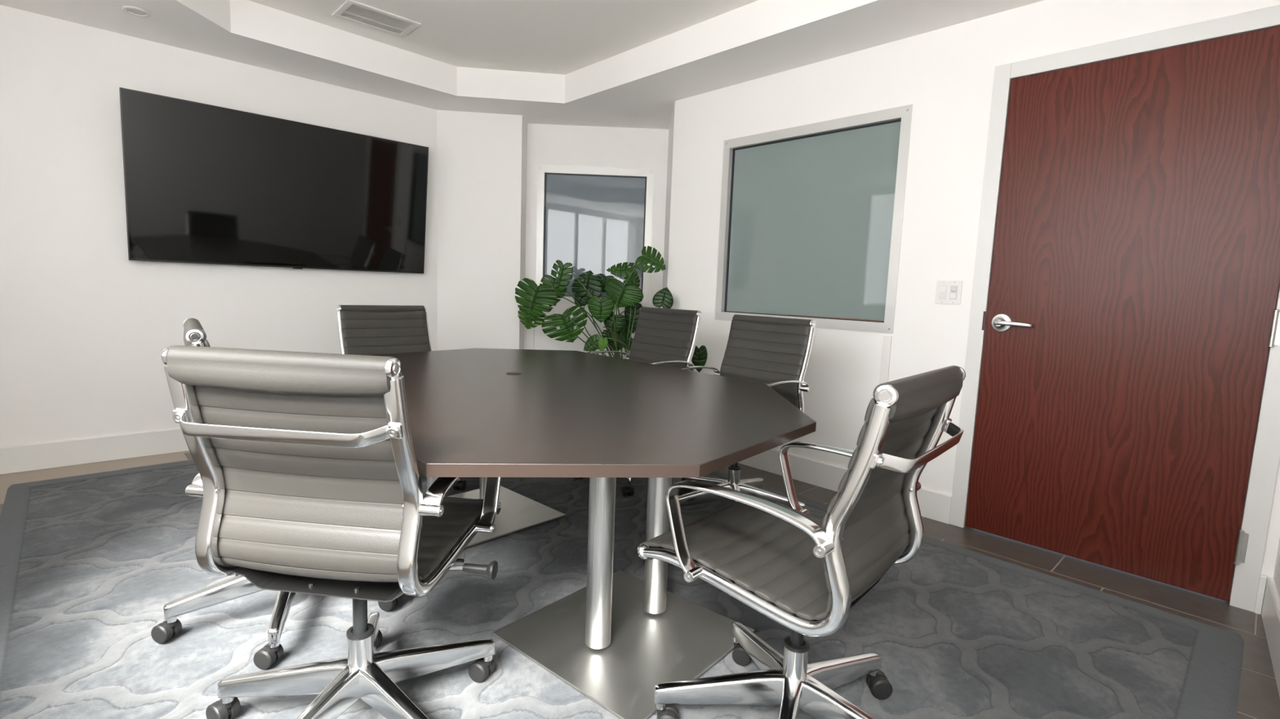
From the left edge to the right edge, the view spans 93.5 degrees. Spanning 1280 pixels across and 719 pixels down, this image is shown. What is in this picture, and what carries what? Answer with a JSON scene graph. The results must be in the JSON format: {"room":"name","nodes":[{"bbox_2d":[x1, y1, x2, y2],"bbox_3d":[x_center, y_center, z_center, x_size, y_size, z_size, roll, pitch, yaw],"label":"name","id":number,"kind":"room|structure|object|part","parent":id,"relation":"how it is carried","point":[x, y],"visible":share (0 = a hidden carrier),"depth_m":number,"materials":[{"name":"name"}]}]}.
{"room":"office","nodes":[
{"label":"office","id":0,"kind":"room"},
{"bbox_2d":[0,4,437,446],"bbox_3d":[-2.626,-0.660,3.942,2.823,2.442,0.110,-4,9,-43],"label":"wall","id":1,"kind":"structure","parent":0,"point":[86,328],"depth_m":3.46,"materials":[{"name":"white paint"}]},
{"bbox_2d":[0,427,189,474],"bbox_3d":[-2.625,0.484,4.031,2.663,0.149,0.015,-4,9,-43],"label":"baseboard","id":2,"kind":"structure","parent":1,"relation":"attached to","point":[47,455],"depth_m":3.49,"materials":[{"name":"white paint"}]},
{"bbox_2d":[119,87,428,273],"bbox_3d":[-2.286,-1.080,4.008,1.750,0.944,0.166,-4,9,-43],"label":"television","id":3,"kind":"object","parent":1,"relation":"attached to","point":[204,184],"visible":1,"depth_m":3.85,"materials":[{"name":"black"}]},
{"bbox_2d":[436,110,522,351],"bbox_3d":[-1.302,-0.724,4.902,0.654,2.442,0.110,1,7,-6],"label":"wall","id":4,"kind":"structure","parent":0,"point":[479,154],"depth_m":4.81,"materials":[{"name":"white paint"}]},
{"bbox_2d":[248,0,758,75],"bbox_3d":[-0.520,-1.854,2.455,2.910,0.030,4.050,-4,9,-43],"label":"ceiling","id":5,"kind":"structure","parent":0,"point":[553,37],"depth_m":3.56,"materials":[{"name":"white paint"}]},
{"bbox_2d":[332,0,421,37],"bbox_3d":[-1.546,-1.999,3.540,0.410,0.008,0.284,-4,9,-43],"label":"ceiling vent","id":6,"kind":"object","parent":5,"relation":"in","point":[352,11],"visible":1,"depth_m":3.53,"materials":[{"name":"white metal"}]},
{"bbox_2d":[0,0,1044,129],"bbox_3d":[-0.155,-1.692,2.175,4.660,0.199,5.810,-4,9,-43],"label":"ceiling","id":7,"kind":"structure","parent":0,"point":[640,86],"depth_m":3.55,"materials":[{"name":"white paint"}]},
{"bbox_2d":[122,5,151,17],"bbox_3d":[-2.582,-1.785,3.090,0.116,0.007,0.116,-4,9,-43],"label":"recessed light","id":8,"kind":"object","parent":7,"relation":"in","point":[133,11],"visible":1,"depth_m":3.08,"materials":[{"name":"white plastic"}]},
{"bbox_2d":[519,116,527,349],"bbox_3d":[-1.028,-0.725,4.996,0.110,2.442,0.237,2,7,-1],"label":"wall","id":9,"kind":"structure","parent":0,"point":[524,131],"depth_m":4.94,"materials":[{"name":"white paint"}]},
{"bbox_2d":[524,123,668,359],"bbox_3d":[-0.391,-0.724,5.180,1.369,2.442,0.110,2,7,-1],"label":"wall","id":10,"kind":"structure","parent":0,"point":[547,144],"depth_m":5.01,"materials":[{"name":"white paint"}]},
{"bbox_2d":[525,321,534,349],"bbox_3d":[-0.949,0.001,5.194,0.067,0.960,0.016,2,7,-1],"label":"trim","id":11,"kind":"structure","parent":10,"relation":"attached to","point":[530,332],"depth_m":5.16,"materials":[{"name":"white paint"}]},
{"bbox_2d":[535,164,653,306],"bbox_3d":[-0.388,-1.040,5.107,0.970,1.143,0.052,2,7,-1],"label":"window","id":12,"kind":"structure","parent":10,"relation":"in","point":[596,220],"depth_m":5.09,"materials":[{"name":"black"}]},
{"bbox_3d":[-0.843,-1.053,5.077,0.058,1.027,0.004,2,7,-1],"label":"frame rail","id":13,"kind":"part","parent":12,"relation":"part of","materials":[{"name":"white metal"}]},
{"bbox_3d":[-0.368,-1.576,5.022,0.970,0.058,0.004,2,7,-1],"label":"frame rail","id":14,"kind":"part","parent":12,"relation":"part of","materials":[{"name":"white metal"}]},
{"bbox_3d":[-0.407,-0.499,5.149,0.970,0.058,0.004,2,7,-1],"label":"frame rail","id":15,"kind":"part","parent":12,"relation":"part of","materials":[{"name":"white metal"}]},
{"bbox_3d":[0.068,-1.021,5.094,0.058,1.027,0.004,2,7,-1],"label":"frame rail","id":16,"kind":"part","parent":12,"relation":"part of","materials":[{"name":"white paint"}]},
{"bbox_2d":[0,450,1279,718],"bbox_3d":[-0.245,0.856,2.471,4.660,0.050,5.820,-4,9,-43],"label":"floor","id":17,"kind":"structure","parent":0,"point":[1259,698],"depth_m":2.52,"materials":[{"name":"beige tile"}]},
{"bbox_2d":[515,245,707,372],"bbox_3d":[-0.166,-0.125,4.511,1.501,1.427,0.653,4,7,19],"label":"monstera","id":18,"kind":"object","parent":17,"relation":"on","point":[620,327],"visible":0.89,"depth_m":4.48,"materials":[{"name":"green plant"}]},
{"bbox_3d":[-0.490,-0.106,4.574,0.685,0.507,0.047,1,7,-7],"label":"stem","id":19,"kind":"part","parent":18,"relation":"part of","materials":[{"name":"green plant"}]},
{"bbox_3d":[-0.439,-0.193,4.544,0.685,0.690,0.238,-4,9,-43],"label":"stem","id":20,"kind":"part","parent":18,"relation":"part of","materials":[{"name":"green plant"}]},
{"bbox_3d":[-0.340,-0.082,4.471,0.499,0.494,0.080,-1,8,-28],"label":"stem","id":21,"kind":"part","parent":18,"relation":"part of","materials":[{"name":"green plant"}]},
{"bbox_3d":[-0.397,-0.227,4.613,0.464,0.744,0.298,-4,9,-43],"label":"stem","id":22,"kind":"part","parent":18,"relation":"part of","materials":[{"name":"green plant"}]},
{"bbox_3d":[-0.323,-0.181,4.679,0.274,0.643,0.015,3,7,8],"label":"stem","id":23,"kind":"part","parent":18,"relation":"part of","materials":[{"name":"green plant"}]},
{"bbox_3d":[-0.344,-0.280,4.594,0.417,0.854,0.318,-4,9,-43],"label":"stem","id":24,"kind":"part","parent":18,"relation":"part of","materials":[{"name":"green plant"}]},
{"bbox_3d":[-0.301,-0.198,4.702,0.276,0.670,0.089,1,7,-8],"label":"stem","id":25,"kind":"part","parent":18,"relation":"part of","materials":[{"name":"green plant"}]},
{"bbox_3d":[-0.198,-0.249,4.684,0.040,0.782,0.222,-4,9,-43],"label":"stem","id":26,"kind":"part","parent":18,"relation":"part of","materials":[{"name":"green plant"}]},
{"bbox_3d":[-0.191,-0.029,4.584,0.120,0.371,0.144,-4,9,-43],"label":"stem","id":27,"kind":"part","parent":18,"relation":"part of","materials":[{"name":"green plant"}]},
{"bbox_3d":[-0.159,0.000,4.525,0.254,0.329,0.109,-4,9,-43],"label":"stem","id":28,"kind":"part","parent":18,"relation":"part of","materials":[{"name":"green plant"}]},
{"bbox_3d":[-0.162,-0.197,4.545,0.112,0.714,0.113,-4,9,-43],"label":"stem","id":29,"kind":"part","parent":18,"relation":"part of","materials":[{"name":"green plant"}]},
{"bbox_3d":[-0.134,-0.131,4.643,0.164,0.560,0.077,-4,9,-43],"label":"stem","id":30,"kind":"part","parent":18,"relation":"part of","materials":[{"name":"green plant"}]},
{"bbox_3d":[-0.089,-0.242,4.633,0.056,0.787,0.048,-4,9,-43],"label":"stem","id":31,"kind":"part","parent":18,"relation":"part of","materials":[{"name":"green plant"}]},
{"bbox_3d":[-0.085,-0.297,4.471,0.112,0.936,0.367,-4,9,-43],"label":"stem","id":32,"kind":"part","parent":18,"relation":"part of","materials":[{"name":"green plant"}]},
{"bbox_3d":[-0.068,-0.272,4.631,0.114,0.848,0.141,-4,9,-43],"label":"stem","id":33,"kind":"part","parent":18,"relation":"part of","materials":[{"name":"green plant"}]},
{"bbox_2d":[0,459,1244,718],"bbox_3d":[-0.570,0.801,2.581,3.165,0.015,4.405,-4,9,-43],"label":"area rug","id":34,"kind":"object","parent":17,"relation":"on","point":[90,564],"visible":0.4,"depth_m":1.99,"materials":[{"name":"carpet"}]},
{"bbox_2d":[151,318,401,669],"bbox_3d":[-1.170,0.358,1.973,0.713,0.963,0.702,-3,8,-38],"label":"office chair","id":35,"kind":"object","parent":34,"relation":"on","point":[194,335],"visible":0.18,"depth_m":1.81,"materials":[{"name":"silver metal"}]},
{"bbox_3d":[-0.979,0.185,1.791,0.557,0.490,0.037,-3,8,-38],"label":"frame","id":36,"kind":"part","parent":35,"relation":"part of","materials":[{"name":"silver metal"}]},
{"bbox_3d":[-1.283,0.137,1.836,0.097,0.438,0.466,-3,8,-38],"label":"backrest","id":37,"kind":"part","parent":35,"relation":"part of","materials":[{"name":"grey leather"}]},
{"bbox_2d":[160,345,501,718],"bbox_3d":[-0.702,0.437,1.439,0.709,0.967,0.690,3,7,7],"label":"office chair","id":38,"kind":"object","parent":34,"relation":"on","point":[308,481],"visible":0.97,"depth_m":1.26,"materials":[{"name":"grey leather"}]},
{"bbox_3d":[-0.930,0.316,1.487,0.040,0.222,0.378,3,7,7],"label":"armrest","id":39,"kind":"part","parent":38,"relation":"part of","materials":[{"name":"silver metal"}]},
{"bbox_3d":[-0.889,0.222,1.474,0.037,0.490,0.557,3,7,7],"label":"frame","id":40,"kind":"part","parent":38,"relation":"part of","materials":[{"name":"silver metal"}]},
{"bbox_3d":[-0.868,0.792,1.486,0.335,0.115,0.050,2,7,-1],"label":"leg","id":41,"kind":"part","parent":38,"relation":"part of","materials":[{"name":"silver metal"}]},
{"bbox_3d":[-0.696,0.134,1.154,0.447,0.041,0.058,3,7,7],"label":"handle","id":42,"kind":"part","parent":38,"relation":"part of","materials":[{"name":"silver metal"}]},
{"bbox_3d":[-0.690,0.225,1.236,0.466,0.438,0.097,3,7,7],"label":"backrest","id":43,"kind":"part","parent":38,"relation":"part of","materials":[{"name":"grey leather"}]},
{"bbox_3d":[-0.680,0.483,1.435,0.424,0.045,0.235,3,7,7],"label":"seat plate","id":44,"kind":"part","parent":38,"relation":"part of","materials":[{"name":"grey"}]},
{"bbox_3d":[-0.667,0.427,1.512,0.466,0.058,0.492,3,7,7],"label":"seat","id":45,"kind":"part","parent":38,"relation":"part of","materials":[{"name":"grey leather"}]},
{"bbox_3d":[-0.441,0.245,1.421,0.037,0.490,0.557,3,7,7],"label":"frame","id":46,"kind":"part","parent":38,"relation":"part of","materials":[{"name":"silver metal"}]},
{"bbox_3d":[-0.528,0.507,1.466,0.217,0.031,0.009,3,7,7],"label":"knob rod","id":47,"kind":"part","parent":38,"relation":"part of","materials":[{"name":"silver metal"}]},
{"bbox_3d":[-0.532,0.510,1.521,0.176,0.024,0.013,2,7,3],"label":"height lever","id":48,"kind":"part","parent":38,"relation":"part of","materials":[{"name":"black plastic"}]},
{"bbox_3d":[-0.408,0.343,1.424,0.040,0.222,0.378,3,7,7],"label":"armrest","id":49,"kind":"part","parent":38,"relation":"part of","materials":[{"name":"silver metal"}]},
{"bbox_3d":[-0.386,0.504,1.448,0.077,0.044,0.044,3,7,7],"label":"tension knob","id":50,"kind":"part","parent":38,"relation":"part of","materials":[{"name":"black plastic"}]},
{"bbox_2d":[336,305,466,490],"bbox_3d":[-1.276,0.202,3.251,0.699,0.967,0.700,-4,9,-43],"label":"office chair","id":51,"kind":"object","parent":34,"relation":"on","point":[362,330],"visible":0.29,"depth_m":3.31,"materials":[{"name":"grey leather"}]},
{"bbox_3d":[-1.416,0.019,3.032,0.037,0.490,0.557,-4,9,-43],"label":"frame","id":52,"kind":"part","parent":51,"relation":"part of","materials":[{"name":"silver metal"}]},
{"bbox_3d":[-1.397,-0.048,3.335,0.466,0.438,0.097,-4,9,-43],"label":"backrest","id":53,"kind":"part","parent":51,"relation":"part of","materials":[{"name":"grey leather"}]},
{"bbox_3d":[-1.089,-0.005,3.342,0.037,0.490,0.557,-4,9,-43],"label":"frame","id":54,"kind":"part","parent":51,"relation":"part of","materials":[{"name":"silver metal"}]},
{"bbox_2d":[368,348,816,718],"bbox_3d":[-0.421,0.445,2.428,1.633,0.740,2.325,-4,9,-43],"label":"conference table","id":55,"kind":"object","parent":34,"relation":"on","point":[482,413],"visible":0.78,"depth_m":1.82,"materials":[{"name":"brown laminate"}]},
{"bbox_3d":[-0.775,0.739,2.900,0.590,0.008,0.590,8,9,43],"label":"plate","id":56,"kind":"part","parent":55,"relation":"part of","materials":[{"name":"silver metal"}]},
{"bbox_3d":[-0.046,0.879,1.941,0.600,0.008,0.600,8,9,40],"label":"plate","id":57,"kind":"part","parent":55,"relation":"part of","materials":[{"name":"silver metal"}]},
{"bbox_2d":[573,306,702,496],"bbox_3d":[-0.037,0.200,3.521,0.711,0.998,0.681,-3,8,-38],"label":"office chair","id":58,"kind":"object","parent":34,"relation":"on","point":[666,337],"visible":0.3,"depth_m":3.56,"materials":[{"name":"grey leather"}]},
{"bbox_3d":[-0.209,0.057,3.651,0.378,0.222,0.040,-5,9,-44],"label":"armrest","id":59,"kind":"part","parent":58,"relation":"part of","materials":[{"name":"silver metal"}]},
{"bbox_3d":[-0.042,0.602,3.362,0.050,0.115,0.335,3,7,4],"label":"leg","id":60,"kind":"part","parent":58,"relation":"part of","materials":[{"name":"silver metal"}]},
{"bbox_3d":[0.128,-0.054,3.596,0.097,0.438,0.466,-5,9,-44],"label":"backrest","id":61,"kind":"part","parent":58,"relation":"part of","materials":[{"name":"grey leather"}]},
{"bbox_3d":[0.160,0.114,3.280,0.378,0.222,0.040,-5,9,-44],"label":"armrest","id":62,"kind":"part","parent":58,"relation":"part of","materials":[{"name":"silver metal"}]},
{"bbox_3d":[0.136,0.014,3.293,0.557,0.490,0.037,-5,9,-44],"label":"frame","id":63,"kind":"part","parent":58,"relation":"part of","materials":[{"name":"silver metal"}]},
{"bbox_2d":[669,314,815,525],"bbox_3d":[0.458,0.289,2.949,0.689,0.993,0.670,-4,9,-44],"label":"office chair","id":64,"kind":"object","parent":34,"relation":"on","point":[775,353],"visible":0.42,"depth_m":2.97,"materials":[{"name":"grey leather"}]},
{"bbox_3d":[0.282,0.145,3.098,0.378,0.222,0.040,-4,9,-44],"label":"armrest","id":65,"kind":"part","parent":64,"relation":"part of","materials":[{"name":"silver metal"}]},
{"bbox_3d":[0.463,0.686,2.804,0.050,0.115,0.335,2,7,-1],"label":"leg","id":66,"kind":"part","parent":64,"relation":"part of","materials":[{"name":"silver metal"}]},
{"bbox_3d":[0.618,0.035,3.038,0.097,0.438,0.466,-4,9,-44],"label":"backrest","id":67,"kind":"part","parent":64,"relation":"part of","materials":[{"name":"grey leather"}]},
{"bbox_3d":[0.644,0.203,2.721,0.378,0.222,0.040,-4,9,-44],"label":"armrest","id":68,"kind":"part","parent":64,"relation":"part of","materials":[{"name":"silver metal"}]},
{"bbox_3d":[0.620,0.103,2.735,0.557,0.490,0.037,-4,9,-44],"label":"frame","id":69,"kind":"part","parent":64,"relation":"part of","materials":[{"name":"silver metal"}]},
{"bbox_2d":[637,365,965,718],"bbox_3d":[0.424,0.480,1.459,0.715,0.958,0.702,8,9,41],"label":"office chair","id":70,"kind":"object","parent":34,"relation":"on","point":[805,573],"visible":1,"depth_m":1.39,"materials":[{"name":"grey leather"}]},
{"bbox_3d":[0.203,0.829,1.512,0.335,0.115,0.050,2,7,2],"label":"leg","id":71,"kind":"part","parent":70,"relation":"part of","materials":[{"name":"silver metal"}]},
{"bbox_3d":[0.209,0.393,1.269,0.378,0.222,0.040,8,9,41],"label":"armrest","id":72,"kind":"part","parent":70,"relation":"part of","materials":[{"name":"silver metal"}]},
{"bbox_3d":[0.234,0.294,1.287,0.557,0.490,0.037,8,9,41],"label":"frame","id":73,"kind":"part","parent":70,"relation":"part of","materials":[{"name":"silver metal"}]},
{"bbox_3d":[0.346,0.474,1.506,0.492,0.058,0.466,8,9,41],"label":"seat","id":74,"kind":"part","parent":70,"relation":"part of","materials":[{"name":"grey leather"}]},
{"bbox_3d":[0.557,0.360,1.661,0.378,0.222,0.040,8,9,41],"label":"armrest","id":75,"kind":"part","parent":70,"relation":"part of","materials":[{"name":"silver metal"}]},
{"bbox_3d":[0.407,0.529,1.457,0.235,0.045,0.424,8,9,41],"label":"seat plate","id":76,"kind":"part","parent":70,"relation":"part of","materials":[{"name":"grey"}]},
{"bbox_3d":[0.543,0.271,1.314,0.097,0.438,0.466,8,9,41],"label":"backrest","id":77,"kind":"part","parent":70,"relation":"part of","materials":[{"name":"grey leather"}]},
{"bbox_3d":[0.600,0.178,1.256,0.058,0.041,0.447,8,9,41],"label":"handle","id":78,"kind":"part","parent":70,"relation":"part of","materials":[{"name":"silver metal"}]},
{"bbox_3d":[0.534,0.266,1.624,0.557,0.490,0.037,8,9,41],"label":"frame","id":79,"kind":"part","parent":70,"relation":"part of","materials":[{"name":"silver metal"}]},
{"bbox_2d":[661,102,675,308],"bbox_3d":[0.253,-0.650,4.760,0.110,2.442,0.760,2,7,-1],"label":"wall","id":80,"kind":"structure","parent":0,"point":[670,146],"depth_m":4.64,"materials":[{"name":"white paint"}]},
{"bbox_2d":[666,0,1279,609],"bbox_3d":[1.365,-0.431,3.243,0.110,2.442,3.273,-4,9,-43],"label":"wall","id":81,"kind":"structure","parent":0,"point":[946,74],"depth_m":3.09,"materials":[{"name":"white paint"}]},
{"bbox_2d":[737,448,848,491],"bbox_3d":[0.716,0.620,3.923,0.015,0.149,1.635,-4,9,-43],"label":"baseboard","id":82,"kind":"structure","parent":81,"relation":"attached to","point":[813,472],"depth_m":3.63,"materials":[{"name":"white paint"}]},
{"bbox_2d":[715,104,912,333],"bbox_3d":[0.969,-0.787,3.593,0.064,1.172,1.220,-4,9,-43],"label":"window","id":83,"kind":"structure","parent":81,"relation":"in","point":[811,215],"depth_m":3.52,"materials":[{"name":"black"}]},
{"bbox_3d":[0.547,-0.850,3.993,0.004,1.068,0.052,-4,9,-43],"label":"frame rail","id":84,"kind":"part","parent":83,"relation":"part of","materials":[{"name":"white paint"}]},
{"bbox_3d":[0.928,-0.230,3.639,0.004,0.052,1.220,-4,9,-43],"label":"frame rail","id":85,"kind":"part","parent":83,"relation":"part of","materials":[{"name":"white paint"}]},
{"bbox_3d":[0.969,-1.341,3.508,0.004,0.052,1.220,-4,9,-43],"label":"frame rail","id":86,"kind":"part","parent":83,"relation":"part of","materials":[{"name":"white paint"}]},
{"bbox_3d":[1.350,-0.721,3.154,0.004,1.068,0.052,-4,9,-43],"label":"frame rail","id":87,"kind":"part","parent":83,"relation":"part of","materials":[{"name":"white paint"}]},
{"bbox_2d":[879,335,892,384],"bbox_3d":[1.308,0.330,3.272,0.017,0.921,0.042,-4,9,-43],"label":"trim","id":88,"kind":"structure","parent":81,"relation":"attached to","point":[886,344],"depth_m":3.23,"materials":[{"name":"white paint"}]},
{"bbox_2d":[916,487,951,524],"bbox_3d":[1.439,0.736,3.166,0.015,0.149,0.367,-4,9,-43],"label":"baseboard","id":89,"kind":"structure","parent":81,"relation":"attached to","point":[935,505],"depth_m":3.08,"materials":[{"name":"white paint"}]},
{"bbox_2d":[934,280,962,304],"bbox_3d":[1.528,-0.333,2.986,0.016,0.116,0.121,-4,9,-43],"label":"light switch","id":90,"kind":"object","parent":81,"relation":"attached to","point":[948,292],"visible":1,"depth_m":2.99,"materials":[{"name":"white plastic"}]},
{"bbox_2d":[949,285,957,299],"bbox_3d":[1.547,-0.331,2.969,0.003,0.066,0.033,-4,9,-43],"label":"switch","id":91,"kind":"object","parent":90,"relation":"attached to","point":[953,289],"depth_m":2.96,"materials":[{"name":"white plastic"}]},
{"bbox_2d":[949,4,1279,612],"bbox_3d":[2.010,-0.205,2.555,0.102,2.202,1.086,-4,9,-43],"label":"trim","id":92,"kind":"structure","parent":81,"relation":"attached to","point":[1265,457],"depth_m":2.48,"materials":[{"name":"white paint"}]},
{"bbox_2d":[964,26,1279,601],"bbox_3d":[1.977,-0.172,2.521,0.101,2.121,0.981,-4,9,-43],"label":"door","id":93,"kind":"structure","parent":81,"relation":"in","point":[1133,320],"depth_m":2.47,"materials":[{"name":"brown wood"}]},
{"bbox_3d":[1.641,-0.185,2.873,0.002,0.090,0.010,-4,9,-43],"label":"strike plate","id":94,"kind":"part","parent":93,"relation":"part of","materials":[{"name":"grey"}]},
{"bbox_3d":[1.681,-0.171,2.810,0.046,0.086,0.086,-4,9,-43],"label":"handle","id":95,"kind":"part","parent":93,"relation":"part of","materials":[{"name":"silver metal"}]},
{"bbox_3d":[1.705,-0.164,2.752,0.145,0.024,0.020,8,9,43],"label":"lever","id":96,"kind":"part","parent":93,"relation":"part of","materials":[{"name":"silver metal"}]},
{"bbox_2d":[1254,573,1266,614],"bbox_3d":[2.317,0.876,2.248,0.015,0.149,0.016,-4,9,-43],"label":"baseboard","id":97,"kind":"structure","parent":81,"relation":"attached to","point":[1263,577],"depth_m":2.24,"materials":[{"name":"white paint"}]},
{"bbox_2d":[1273,537,1279,599],"bbox_3d":[1.462,-0.166,1.021,0.110,2.442,2.840,8,9,42],"label":"wall","id":98,"kind":"structure","parent":0,"point":[1277,569],"depth_m":2.17,"materials":[{"name":"white paint"}]},
{"bbox_2d":[1261,576,1279,697],"bbox_3d":[1.374,0.965,1.196,0.015,0.149,2.840,8,9,42],"label":"baseboard","id":99,"kind":"structure","parent":98,"relation":"attached to","point":[1270,611],"depth_m":2.03,"materials":[{"name":"white paint"}]}
]}

